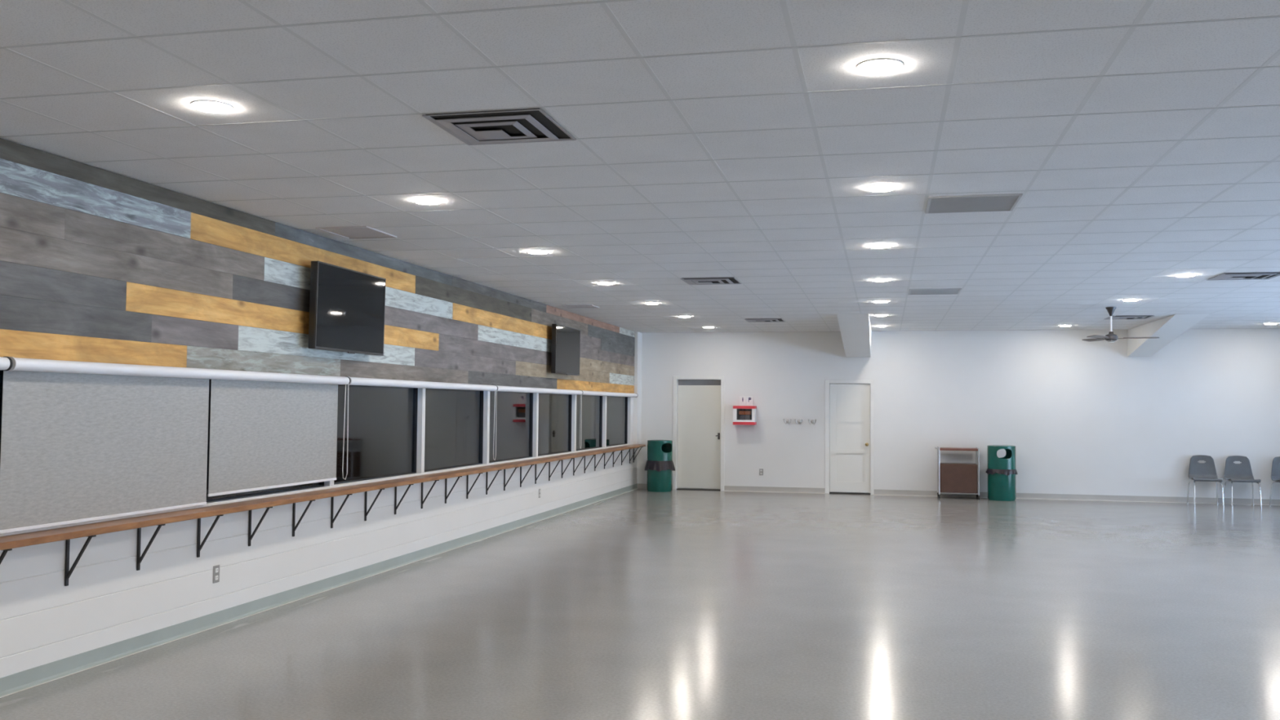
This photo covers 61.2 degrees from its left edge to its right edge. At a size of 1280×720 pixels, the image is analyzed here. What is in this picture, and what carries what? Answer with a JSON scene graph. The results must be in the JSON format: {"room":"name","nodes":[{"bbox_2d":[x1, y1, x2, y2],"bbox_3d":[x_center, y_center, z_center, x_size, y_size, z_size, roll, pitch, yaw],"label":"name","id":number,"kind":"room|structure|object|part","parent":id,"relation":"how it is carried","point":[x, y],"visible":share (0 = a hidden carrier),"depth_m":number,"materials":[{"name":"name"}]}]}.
{"room":"community hall","nodes":[
{"label":"community hall","id":0,"kind":"room"},
{"bbox_2d":[0,137,637,677],"bbox_3d":[-2.736,0.445,9.029,0.218,2.959,23.630,0,-2,13],"label":"wall","id":1,"kind":"structure","parent":0,"point":[97,264],"depth_m":7.57,"materials":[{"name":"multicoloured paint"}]},
{"bbox_2d":[0,369,3,458],"bbox_3d":[-3.262,0.489,6.478,0.092,0.955,1.850,0,-2,13],"label":"window","id":2,"kind":"structure","parent":1,"relation":"in","point":[1,371],"depth_m":5.84,"materials":[{"name":"black glass"}]},
{"bbox_2d":[0,356,13,370],"bbox_3d":[-3.729,-0.059,3.909,0.108,0.076,3.610,0,-2,13],"label":"roller blind","id":3,"kind":"object","parent":1,"relation":"attached to","point":[6,362],"visible":1,"depth_m":5.63,"materials":[{"name":"white metal"}]},
{"bbox_2d":[0,356,351,533],"bbox_3d":[-2.928,0.527,7.451,0.108,0.932,3.653,0,-2,13],"label":"roller blind","id":4,"kind":"object","parent":1,"relation":"attached to","point":[82,442],"visible":0.95,"depth_m":6.82,"materials":[{"name":"white fabric"}]},
{"bbox_3d":[-2.496,0.585,9.179,0.007,0.860,0.087,0,-2,13],"label":"pull chain","id":5,"kind":"part","parent":4,"relation":"part of","materials":[{"name":"white paint"}]},
{"bbox_2d":[213,564,219,583],"bbox_3d":[-2.965,1.499,7.577,0.008,0.120,0.072,0,-2,13],"label":"wall outlet","id":6,"kind":"object","parent":1,"relation":"attached to","point":[215,568],"visible":1,"depth_m":7.57,"materials":[{"name":"plastic"}]},
{"bbox_2d":[206,378,332,503],"bbox_3d":[-2.853,0.569,8.285,0.092,0.955,1.860,0,-2,13],"label":"window","id":7,"kind":"structure","parent":1,"relation":"in","point":[228,497],"depth_m":8.07,"materials":[{"name":"white paint"}]},
{"bbox_3d":[-2.836,0.569,8.281,0.056,0.955,1.860,0,-2,13],"label":"frame","id":8,"kind":"part","parent":7,"relation":"part of","materials":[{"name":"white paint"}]},
{"bbox_2d":[0,443,633,537],"bbox_3d":[-2.000,1.201,11.944,0.066,0.017,16.820,0,-2,13],"label":"trim","id":9,"kind":"structure","parent":1,"relation":"attached to","point":[442,471],"depth_m":8.10,"materials":[{"name":"white paint"}]},
{"bbox_2d":[0,483,637,697],"bbox_3d":[-2.646,1.874,8.945,0.027,0.097,23.630,0,-2,13],"label":"baseboard","id":10,"kind":"structure","parent":1,"relation":"attached to","point":[11,684],"depth_m":7.80,"materials":[{"name":"grey plastic"}]},
{"bbox_2d":[0,444,645,586],"bbox_3d":[-1.859,1.383,12.022,0.204,0.335,16.930,0,-2,13],"label":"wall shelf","id":11,"kind":"object","parent":1,"relation":"attached to","point":[7,543],"visible":1,"depth_m":7.88,"materials":[{"name":"brown wood"}]},
{"bbox_2d":[307,260,386,355],"bbox_3d":[-2.507,-0.410,9.218,0.140,0.709,1.229,1,-2,12],"label":"television","id":12,"kind":"object","parent":1,"relation":"attached to","point":[347,306],"visible":1,"depth_m":9.09,"materials":[{"name":"black plastic"}]},
{"bbox_2d":[332,384,424,486],"bbox_3d":[-2.445,0.649,10.093,0.092,0.955,1.850,0,-2,13],"label":"window","id":13,"kind":"structure","parent":1,"relation":"in","point":[385,437],"depth_m":10.19,"materials":[{"name":"glass"}]},
{"bbox_2d":[348,376,497,460],"bbox_3d":[-2.126,0.659,10.998,0.108,0.883,3.595,0,-2,13],"label":"roller blind","id":14,"kind":"object","parent":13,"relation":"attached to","point":[354,380],"visible":0.86,"depth_m":10.72,"materials":[{"name":"white metal"}]},
{"bbox_3d":[-1.700,0.744,12.696,0.007,0.865,0.087,0,-2,13],"label":"pull chain","id":15,"kind":"part","parent":14,"relation":"part of","materials":[{"name":"white paint"}]},
{"bbox_2d":[422,388,488,473],"bbox_3d":[-2.037,0.729,11.896,0.092,0.955,1.850,0,-2,13],"label":"window","id":16,"kind":"structure","parent":1,"relation":"in","point":[456,421],"depth_m":11.99,"materials":[{"name":"grey glass"}]},
{"bbox_2d":[364,385,632,397],"bbox_3d":[-1.969,0.305,11.976,0.014,0.051,16.820,0,-2,13],"label":"trim","id":17,"kind":"structure","parent":1,"relation":"attached to","point":[365,385],"depth_m":12.22,"materials":[{"name":"white paint"}]},
{"bbox_2d":[488,391,537,464],"bbox_3d":[-1.630,0.809,13.698,0.092,0.955,1.850,0,-2,13],"label":"window","id":18,"kind":"structure","parent":1,"relation":"in","point":[516,413],"depth_m":13.88,"materials":[{"name":"grey glass"}]},
{"bbox_2d":[495,385,582,448],"bbox_3d":[-1.322,0.817,14.557,0.108,0.883,3.680,0,-2,13],"label":"roller blind","id":19,"kind":"object","parent":18,"relation":"attached to","point":[501,388],"visible":0.87,"depth_m":14.48,"materials":[{"name":"white metal"}]},
{"bbox_3d":[-0.890,0.903,16.282,0.007,0.865,0.087,0,-2,13],"label":"pull chain","id":20,"kind":"part","parent":19,"relation":"part of","materials":[{"name":"white paint"}]},
{"bbox_2d":[537,393,576,457],"bbox_3d":[-1.222,0.889,15.501,0.092,0.955,1.850,0,-2,13],"label":"window","id":21,"kind":"structure","parent":1,"relation":"in","point":[556,420],"depth_m":15.68,"materials":[{"name":"glass"}]},
{"bbox_2d":[551,324,580,375],"bbox_3d":[-1.089,-0.130,15.502,0.140,0.692,1.190,0,-2,13],"label":"television","id":22,"kind":"object","parent":1,"relation":"attached to","point":[566,340],"visible":1,"depth_m":15.35,"materials":[{"name":"black plastic"}]},
{"bbox_2d":[575,395,606,451],"bbox_3d":[-0.817,0.969,17.294,0.092,0.955,1.830,0,-2,13],"label":"window","id":23,"kind":"structure","parent":1,"relation":"in","point":[593,436],"depth_m":17.55,"materials":[{"name":"clear glass"}]},
{"bbox_2d":[582,390,637,397],"bbox_3d":[-0.501,0.575,18.192,0.108,0.076,3.715,0,-2,13],"label":"roller blind","id":24,"kind":"object","parent":1,"relation":"attached to","point":[584,393],"visible":0.81,"depth_m":17.93,"materials":[{"name":"white fabric"}]},
{"bbox_2d":[605,395,631,447],"bbox_3d":[-0.414,1.048,19.078,0.092,0.955,1.830,0,-2,13],"label":"window","id":25,"kind":"structure","parent":1,"relation":"in","point":[618,409],"depth_m":19.38,"materials":[{"name":"glass"}]},
{"bbox_2d":[632,331,642,444],"bbox_3d":[-0.045,0.529,20.354,0.075,2.103,0.365,0,-2,13],"label":"trim","id":26,"kind":"structure","parent":1,"relation":"attached to","point":[638,335],"depth_m":20.21,"materials":[{"name":"white paint"}]},
{"bbox_2d":[0,0,1279,333],"bbox_3d":[4.054,-1.087,7.665,14.068,0.118,23.830,0,-2,13],"label":"ceiling","id":27,"kind":"structure","parent":0,"point":[744,140],"depth_m":5.59,"materials":[{"name":"tile"}]},
{"bbox_2d":[190,100,233,113],"bbox_3d":[-2.006,-1.185,5.073,0.186,0.018,0.186,0,-2,13],"label":"recessed light","id":28,"kind":"object","parent":27,"relation":"in","point":[210,106],"visible":1,"depth_m":5.04,"materials":[{"name":"white paint"}]},
{"bbox_2d":[315,226,396,239],"bbox_3d":[-2.294,-1.033,8.774,0.440,0.012,0.540,0,-2,13],"label":"speaker panel","id":29,"kind":"object","parent":27,"relation":"attached to","point":[347,232],"visible":1,"depth_m":8.75,"materials":[{"name":"grey metal"}]},
{"bbox_2d":[413,198,441,204],"bbox_3d":[-1.450,-1.081,7.396,0.186,0.018,0.186,0,-2,13],"label":"recessed light","id":30,"kind":"object","parent":27,"relation":"in","point":[421,201],"visible":1,"depth_m":7.36,"materials":[{"name":"white paint"}]},
{"bbox_2d":[422,108,576,145],"bbox_3d":[-0.688,-1.159,5.409,0.594,0.022,0.594,0,-2,13],"label":"ceiling vent","id":31,"kind":"object","parent":27,"relation":"in","point":[526,125],"visible":1,"depth_m":5.38,"materials":[{"name":"grey metal"}]},
{"bbox_3d":[-0.745,-1.147,5.499,0.142,0.005,0.142,0,-2,13],"label":"plate","id":32,"kind":"part","parent":31,"relation":"part of","materials":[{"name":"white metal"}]},
{"bbox_2d":[528,249,548,253],"bbox_3d":[-0.924,-0.975,9.800,0.186,0.018,0.186,0,-2,13],"label":"recessed light","id":33,"kind":"object","parent":27,"relation":"in","point":[534,251],"visible":1,"depth_m":9.76,"materials":[{"name":"white paint"}]},
{"bbox_2d":[561,304,599,308],"bbox_3d":[-0.831,-0.750,15.152,0.440,0.012,0.400,0,-2,13],"label":"speaker panel","id":34,"kind":"object","parent":27,"relation":"attached to","point":[571,306],"visible":1,"depth_m":15.15,"materials":[{"name":"grey metal"}]},
{"bbox_2d":[596,282,613,284],"bbox_3d":[-0.393,-0.866,12.265,0.186,0.018,0.186,0,-2,13],"label":"recessed light","id":35,"kind":"object","parent":27,"relation":"in","point":[600,283],"visible":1,"depth_m":12.21,"materials":[{"name":"white paint"}]},
{"bbox_2d":[644,302,658,304],"bbox_3d":[0.162,-0.762,14.607,0.186,0.018,0.186,0,-2,13],"label":"recessed light","id":36,"kind":"object","parent":27,"relation":"in","point":[648,303],"visible":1,"depth_m":14.55,"materials":[{"name":"white paint"}]},
{"bbox_2d":[680,276,741,284],"bbox_3d":[0.789,-0.869,11.943,0.594,0.022,0.594,0,-2,13],"label":"ceiling vent","id":37,"kind":"object","parent":27,"relation":"in","point":[691,281],"visible":1,"depth_m":11.89,"materials":[{"name":"grey metal"}]},
{"bbox_3d":[0.732,-0.858,12.034,0.142,0.005,0.142,0,-2,13],"label":"plate","id":38,"kind":"part","parent":37,"relation":"part of","materials":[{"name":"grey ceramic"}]},
{"bbox_2d":[744,318,784,322],"bbox_3d":[1.998,-0.632,17.290,0.594,0.022,0.594,0,-2,13],"label":"ceiling vent","id":39,"kind":"object","parent":27,"relation":"in","point":[749,320],"visible":1,"depth_m":17.20,"materials":[{"name":"grey metal"}]},
{"bbox_2d":[836,313,871,356],"bbox_3d":[3.554,-0.368,17.802,0.465,0.464,3.830,0,-2,13],"label":"beam","id":40,"kind":"structure","parent":27,"relation":"attached to","point":[855,331],"depth_m":17.49,"materials":[{"name":"white paint"}]},
{"bbox_2d":[856,58,903,75],"bbox_3d":[0.974,-1.188,4.394,0.186,0.018,0.186,0,-2,13],"label":"recessed light","id":41,"kind":"object","parent":27,"relation":"in","point":[875,66],"visible":1,"depth_m":4.36,"materials":[{"name":"white paint"}]},
{"bbox_2d":[874,314,886,316],"bbox_3d":[3.601,-0.665,16.194,0.186,0.018,0.186,0,-2,13],"label":"recessed light","id":42,"kind":"object","parent":27,"relation":"in","point":[878,315],"visible":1,"depth_m":16.12,"materials":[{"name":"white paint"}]},
{"bbox_2d":[869,244,892,248],"bbox_3d":[2.060,-0.973,9.260,0.186,0.018,0.186,0,-2,13],"label":"recessed light","id":43,"kind":"object","parent":27,"relation":"in","point":[874,246],"visible":1,"depth_m":9.21,"materials":[{"name":"white paint"}]},
{"bbox_2d":[871,278,889,281],"bbox_3d":[2.607,-0.864,11.721,0.186,0.018,0.186,0,-2,13],"label":"recessed light","id":44,"kind":"object","parent":27,"relation":"in","point":[877,279],"visible":1,"depth_m":11.67,"materials":[{"name":"white paint"}]},
{"bbox_2d":[872,279,888,281],"bbox_3d":[2.607,-0.862,11.721,0.172,0.014,0.172,0,-2,13],"label":"diffuser","id":45,"kind":"object","parent":44,"relation":"attached to","point":[874,280],"depth_m":11.67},
{"bbox_2d":[873,300,888,302],"bbox_3d":[3.139,-0.758,14.110,0.186,0.018,0.186,0,-2,13],"label":"recessed light","id":46,"kind":"object","parent":27,"relation":"in","point":[877,301],"visible":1,"depth_m":14.05,"materials":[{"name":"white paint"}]},
{"bbox_2d":[874,301,887,302],"bbox_3d":[3.139,-0.756,14.110,0.172,0.014,0.172,0,-2,13],"label":"diffuser","id":47,"kind":"object","parent":46,"relation":"attached to","point":[874,301],"depth_m":14.09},
{"bbox_2d":[866,184,896,191],"bbox_3d":[1.521,-1.081,6.818,0.186,0.018,0.186,0,-2,13],"label":"recessed light","id":48,"kind":"object","parent":27,"relation":"in","point":[877,188],"visible":1,"depth_m":6.78,"materials":[{"name":"white paint"}]},
{"bbox_2d":[908,288,961,294],"bbox_3d":[3.490,-0.812,12.831,0.588,0.012,0.588,0,-2,13],"label":"ceiling vent","id":49,"kind":"object","parent":27,"relation":"in","point":[935,291],"visible":1,"depth_m":12.81,"materials":[{"name":"grey metal"}]},
{"bbox_2d":[924,193,1022,213],"bbox_3d":[2.244,-1.056,7.319,0.588,0.012,0.588,0,-2,13],"label":"ceiling vent","id":50,"kind":"object","parent":27,"relation":"in","point":[984,202],"visible":1,"depth_m":7.29,"materials":[{"name":"grey metal"}]},
{"bbox_2d":[1082,306,1159,342],"bbox_3d":[6.466,-0.471,14.615,0.971,0.480,1.057,0,-2,13],"label":"ceiling fan","id":51,"kind":"object","parent":27,"relation":"hanging from","point":[1110,337],"visible":1,"depth_m":14.56,"materials":[{"name":"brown metal"}]},
{"bbox_3d":[6.296,-0.282,14.925,0.132,0.028,0.515,1,-2,-11],"label":"blade","id":52,"kind":"part","parent":51,"relation":"part of","materials":[{"name":"grey metal"}]},
{"bbox_3d":[6.114,-0.307,14.389,0.515,0.028,0.132,3,-3,-41],"label":"blade","id":53,"kind":"part","parent":51,"relation":"part of","materials":[{"name":"grey metal"}]},
{"bbox_3d":[6.362,-0.477,14.612,0.021,0.250,0.022,0,-2,13],"label":"rod","id":54,"kind":"part","parent":51,"relation":"part of","materials":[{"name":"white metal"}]},
{"bbox_3d":[6.361,-0.322,14.606,0.170,0.120,0.170,0,-2,13],"label":"motor","id":55,"kind":"part","parent":51,"relation":"part of","materials":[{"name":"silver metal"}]},
{"bbox_3d":[6.670,-0.297,14.500,0.515,0.028,0.132,0,-3,19],"label":"blade","id":56,"kind":"part","parent":51,"relation":"part of","materials":[{"name":"grey metal"}]},
{"bbox_2d":[1104,315,1154,319],"bbox_3d":[7.309,-0.634,16.180,0.594,0.022,0.594,0,-2,13],"label":"ceiling vent","id":57,"kind":"object","parent":27,"relation":"in","point":[1140,317],"visible":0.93,"depth_m":16.06,"materials":[{"name":"grey metal"}]},
{"bbox_2d":[1122,298,1138,301],"bbox_3d":[6.178,-0.752,13.624,0.186,0.018,0.186,0,-2,13],"label":"recessed light","id":58,"kind":"object","parent":27,"relation":"in","point":[1129,300],"visible":1,"depth_m":13.57,"materials":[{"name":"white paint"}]},
{"bbox_2d":[1123,299,1137,301],"bbox_3d":[6.178,-0.750,13.624,0.172,0.014,0.172,0,-2,13],"label":"diffuser","id":59,"kind":"object","parent":58,"relation":"attached to","point":[1123,300],"depth_m":13.61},
{"bbox_2d":[1127,313,1209,356],"bbox_3d":[8.278,-0.359,17.068,0.455,0.464,3.180,0,-2,13],"label":"beam","id":60,"kind":"structure","parent":27,"relation":"attached to","point":[1169,328],"depth_m":17.10,"materials":[{"name":"white paint"}]},
{"bbox_2d":[1175,273,1195,276],"bbox_3d":[5.590,-0.865,11.092,0.186,0.018,0.186,0,-2,13],"label":"recessed light","id":61,"kind":"object","parent":27,"relation":"in","point":[1188,274],"visible":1,"depth_m":11.04,"materials":[{"name":"white paint"}]},
{"bbox_2d":[1176,274,1194,276],"bbox_3d":[5.590,-0.863,11.092,0.172,0.014,0.172,0,-2,13],"label":"diffuser","id":62,"kind":"object","parent":61,"relation":"attached to","point":[1178,275],"depth_m":11.04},
{"bbox_2d":[1206,271,1279,280],"bbox_3d":[6.226,-0.858,11.109,0.594,0.022,0.594,0,-2,13],"label":"ceiling vent","id":63,"kind":"object","parent":27,"relation":"in","point":[1225,276],"visible":1,"depth_m":11.07,"materials":[{"name":"grey metal"}]},
{"bbox_3d":[6.168,-0.847,11.200,0.142,0.005,0.142,0,-2,13],"label":"plate","id":64,"kind":"part","parent":63,"relation":"part of","materials":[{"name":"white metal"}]},
{"bbox_2d":[0,488,1279,719],"bbox_3d":[4.028,1.980,7.535,14.068,0.120,23.830,0,-2,13],"label":"floor","id":65,"kind":"structure","parent":0,"point":[637,604],"depth_m":7.67,"materials":[{"name":"grey concrete"}]},
{"bbox_2d":[644,440,675,492],"bbox_3d":[0.362,1.944,19.948,0.574,0.942,0.572,2,-3,-39],"label":"litter bin","id":66,"kind":"object","parent":65,"relation":"on","point":[660,465],"visible":1,"depth_m":19.74,"materials":[{"name":"green plastic"}]},
{"bbox_2d":[647,440,672,461],"bbox_3d":[0.364,1.693,19.956,0.470,0.440,0.470,0,-2,13],"label":"hood","id":67,"kind":"object","parent":66,"relation":"attached to","point":[657,450],"depth_m":19.77,"materials":[{"name":"green plastic"}]},
{"bbox_2d":[934,446,979,499],"bbox_3d":[5.548,1.973,18.946,0.736,0.884,0.444,0,-2,13],"label":"trolley","id":68,"kind":"object","parent":65,"relation":"on","point":[952,477],"visible":1,"depth_m":18.75,"materials":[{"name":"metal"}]},
{"bbox_3d":[5.289,1.947,19.201,0.027,0.815,0.028,0,-2,13],"label":"post","id":69,"kind":"part","parent":68,"relation":"part of","materials":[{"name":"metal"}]},
{"bbox_3d":[5.206,1.931,18.830,0.027,0.815,0.028,0,-2,13],"label":"post","id":70,"kind":"part","parent":68,"relation":"part of","materials":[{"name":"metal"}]},
{"bbox_3d":[5.566,2.321,18.927,0.680,0.020,0.400,0,-2,13],"label":"rail","id":71,"kind":"part","parent":68,"relation":"part of","materials":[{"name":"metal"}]},
{"bbox_2d":[939,447,977,451],"bbox_3d":[5.573,1.563,18.959,0.636,0.037,0.404,0,-2,13],"label":"shelf","id":72,"kind":"object","parent":68,"relation":"attached to","point":[940,448],"depth_m":18.79,"materials":[{"name":"brown wood"}]},
{"bbox_3d":[5.524,2.055,18.743,0.600,0.475,0.013,0,-2,13],"label":"panel","id":73,"kind":"part","parent":68,"relation":"part of","materials":[{"name":"brown wood"}]},
{"bbox_3d":[5.933,1.947,19.055,0.027,0.815,0.028,0,-2,13],"label":"post","id":74,"kind":"part","parent":68,"relation":"part of","materials":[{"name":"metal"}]},
{"bbox_3d":[5.849,1.930,18.685,0.027,0.815,0.028,0,-2,13],"label":"post","id":75,"kind":"part","parent":68,"relation":"part of","materials":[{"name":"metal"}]},
{"bbox_2d":[985,444,1017,501],"bbox_3d":[6.230,1.938,18.644,0.522,0.942,0.517,-1,-3,30],"label":"litter bin","id":76,"kind":"object","parent":65,"relation":"on","point":[1002,472],"visible":1,"depth_m":18.45,"materials":[{"name":"green plastic"}]},
{"bbox_2d":[986,444,1015,469],"bbox_3d":[6.231,1.687,18.651,0.470,0.440,0.470,0,-2,13],"label":"hood","id":77,"kind":"object","parent":76,"relation":"attached to","point":[1007,462],"depth_m":18.48,"materials":[{"name":"green plastic"}]},
{"bbox_2d":[1186,454,1224,506],"bbox_3d":[9.403,2.001,18.007,0.486,0.816,0.509,0,-3,16],"label":"chair","id":78,"kind":"object","parent":65,"relation":"on","point":[1206,471],"visible":1,"depth_m":18.18,"materials":[{"name":"grey plastic"}]},
{"bbox_3d":[9.246,2.206,18.160,0.029,0.416,0.253,1,-2,-3],"label":"leg","id":79,"kind":"part","parent":78,"relation":"part of","materials":[{"name":"silver metal"}]},
{"bbox_3d":[9.185,2.196,17.915,0.029,0.416,0.239,-1,-3,32],"label":"leg","id":80,"kind":"part","parent":78,"relation":"part of","materials":[{"name":"silver metal"}]},
{"bbox_3d":[9.617,2.205,18.056,0.029,0.416,0.253,-1,-3,34],"label":"leg","id":81,"kind":"part","parent":78,"relation":"part of","materials":[{"name":"silver metal"}]},
{"bbox_3d":[9.542,2.194,17.815,0.029,0.416,0.239,0,-2,0],"label":"leg","id":82,"kind":"part","parent":78,"relation":"part of","materials":[{"name":"silver metal"}]},
{"bbox_2d":[1222,455,1262,507],"bbox_3d":[9.935,2.000,17.866,0.486,0.816,0.509,0,-2,14],"label":"chair","id":83,"kind":"object","parent":65,"relation":"on","point":[1242,472],"visible":1,"depth_m":18.04,"materials":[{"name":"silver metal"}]},
{"bbox_3d":[9.773,2.205,18.014,0.029,0.416,0.253,1,-2,-5],"label":"leg","id":84,"kind":"part","parent":83,"relation":"part of","materials":[{"name":"silver metal"}]},
{"bbox_3d":[9.720,2.194,17.767,0.029,0.416,0.239,-1,-3,30],"label":"leg","id":85,"kind":"part","parent":83,"relation":"part of","materials":[{"name":"silver metal"}]},
{"bbox_3d":[10.147,2.204,17.922,0.029,0.416,0.253,-1,-3,32],"label":"leg","id":86,"kind":"part","parent":83,"relation":"part of","materials":[{"name":"silver metal"}]},
{"bbox_3d":[10.080,2.193,17.679,0.029,0.416,0.239,1,-2,-2],"label":"leg","id":87,"kind":"part","parent":83,"relation":"part of","materials":[{"name":"silver metal"}]},
{"bbox_2d":[1268,456,1279,506],"bbox_3d":[10.623,1.998,17.690,0.486,0.816,0.509,0,-2,11],"label":"chair","id":88,"kind":"object","parent":65,"relation":"on","point":[1275,473],"visible":1,"depth_m":17.91,"materials":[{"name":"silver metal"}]},
{"bbox_3d":[10.454,2.203,17.828,0.104,0.416,0.244,0,-2,11],"label":"leg","id":89,"kind":"part","parent":88,"relation":"part of","materials":[{"name":"silver metal"}]},
{"bbox_2d":[636,328,1279,499],"bbox_3d":[6.643,0.952,19.113,14.068,2.959,0.200,0,-2,13],"label":"wall","id":90,"kind":"structure","parent":0,"point":[1080,416],"depth_m":19.08,"materials":[{"name":"white paint"}]},
{"bbox_2d":[672,375,724,490],"bbox_3d":[1.113,1.369,20.320,0.980,2.135,0.188,0,-2,13],"label":"door","id":91,"kind":"structure","parent":90,"relation":"in","point":[698,402],"depth_m":20.35,"materials":[{"name":"white paint"}]},
{"bbox_2d":[733,405,756,425],"bbox_3d":[1.931,1.020,19.952,0.408,0.347,0.233,0,-2,13],"label":"upper cabinet","id":92,"kind":"object","parent":90,"relation":"attached to","point":[742,415],"visible":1,"depth_m":19.88,"materials":[{"name":"white metal"}]},
{"bbox_3d":[1.909,1.015,19.852,0.400,0.339,0.020,0,-2,13],"label":"door","id":93,"kind":"part","parent":92,"relation":"part of","materials":[{"name":"white metal"}]},
{"bbox_3d":[1.955,1.024,20.056,0.370,0.299,0.018,0,-2,13],"label":"panel","id":94,"kind":"part","parent":92,"relation":"part of","materials":[{"name":"glass"}]},
{"bbox_2d":[739,395,752,405],"bbox_3d":[1.967,0.760,20.043,0.250,0.181,0.008,0,-2,13],"label":"sign card","id":95,"kind":"object","parent":92,"relation":"on","point":[744,400],"visible":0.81,"depth_m":20.04,"materials":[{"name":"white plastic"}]},
{"bbox_2d":[759,468,763,475],"bbox_3d":[2.236,2.066,19.953,0.072,0.120,0.008,0,-2,13],"label":"wall outlet","id":96,"kind":"object","parent":90,"relation":"attached to","point":[761,470],"visible":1,"depth_m":19.95,"materials":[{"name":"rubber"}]},
{"bbox_2d":[783,418,791,423],"bbox_3d":[2.708,1.126,19.849,0.150,0.099,0.088,0,-2,13],"label":"coat hook","id":97,"kind":"object","parent":90,"relation":"attached to","point":[787,420],"visible":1,"depth_m":19.84,"materials":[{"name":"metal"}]},
{"bbox_2d":[794,418,803,424],"bbox_3d":[2.908,1.126,19.804,0.150,0.099,0.088,0,-2,13],"label":"coat hook","id":98,"kind":"object","parent":90,"relation":"attached to","point":[798,420],"visible":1,"depth_m":19.79,"materials":[{"name":"metal"}]},
{"bbox_2d":[808,418,816,424],"bbox_3d":[3.147,1.126,19.750,0.150,0.099,0.088,0,-2,13],"label":"coat hook","id":99,"kind":"object","parent":90,"relation":"attached to","point":[812,421],"visible":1,"depth_m":19.74,"materials":[{"name":"metal"}]},
{"bbox_2d":[824,379,873,494],"bbox_3d":[3.810,1.397,19.690,0.870,2.070,0.225,0,-2,13],"label":"door","id":100,"kind":"structure","parent":90,"relation":"in","point":[849,403],"depth_m":19.68,"materials":[{"name":"white paint"}]},
{"bbox_2d":[637,483,1279,505],"bbox_3d":[6.707,2.377,18.910,13.858,0.097,0.045,0,-2,13],"label":"baseboard","id":101,"kind":"structure","parent":90,"relation":"attached to","point":[640,486],"depth_m":18.84,"materials":[{"name":"grey plastic"}]}
]}

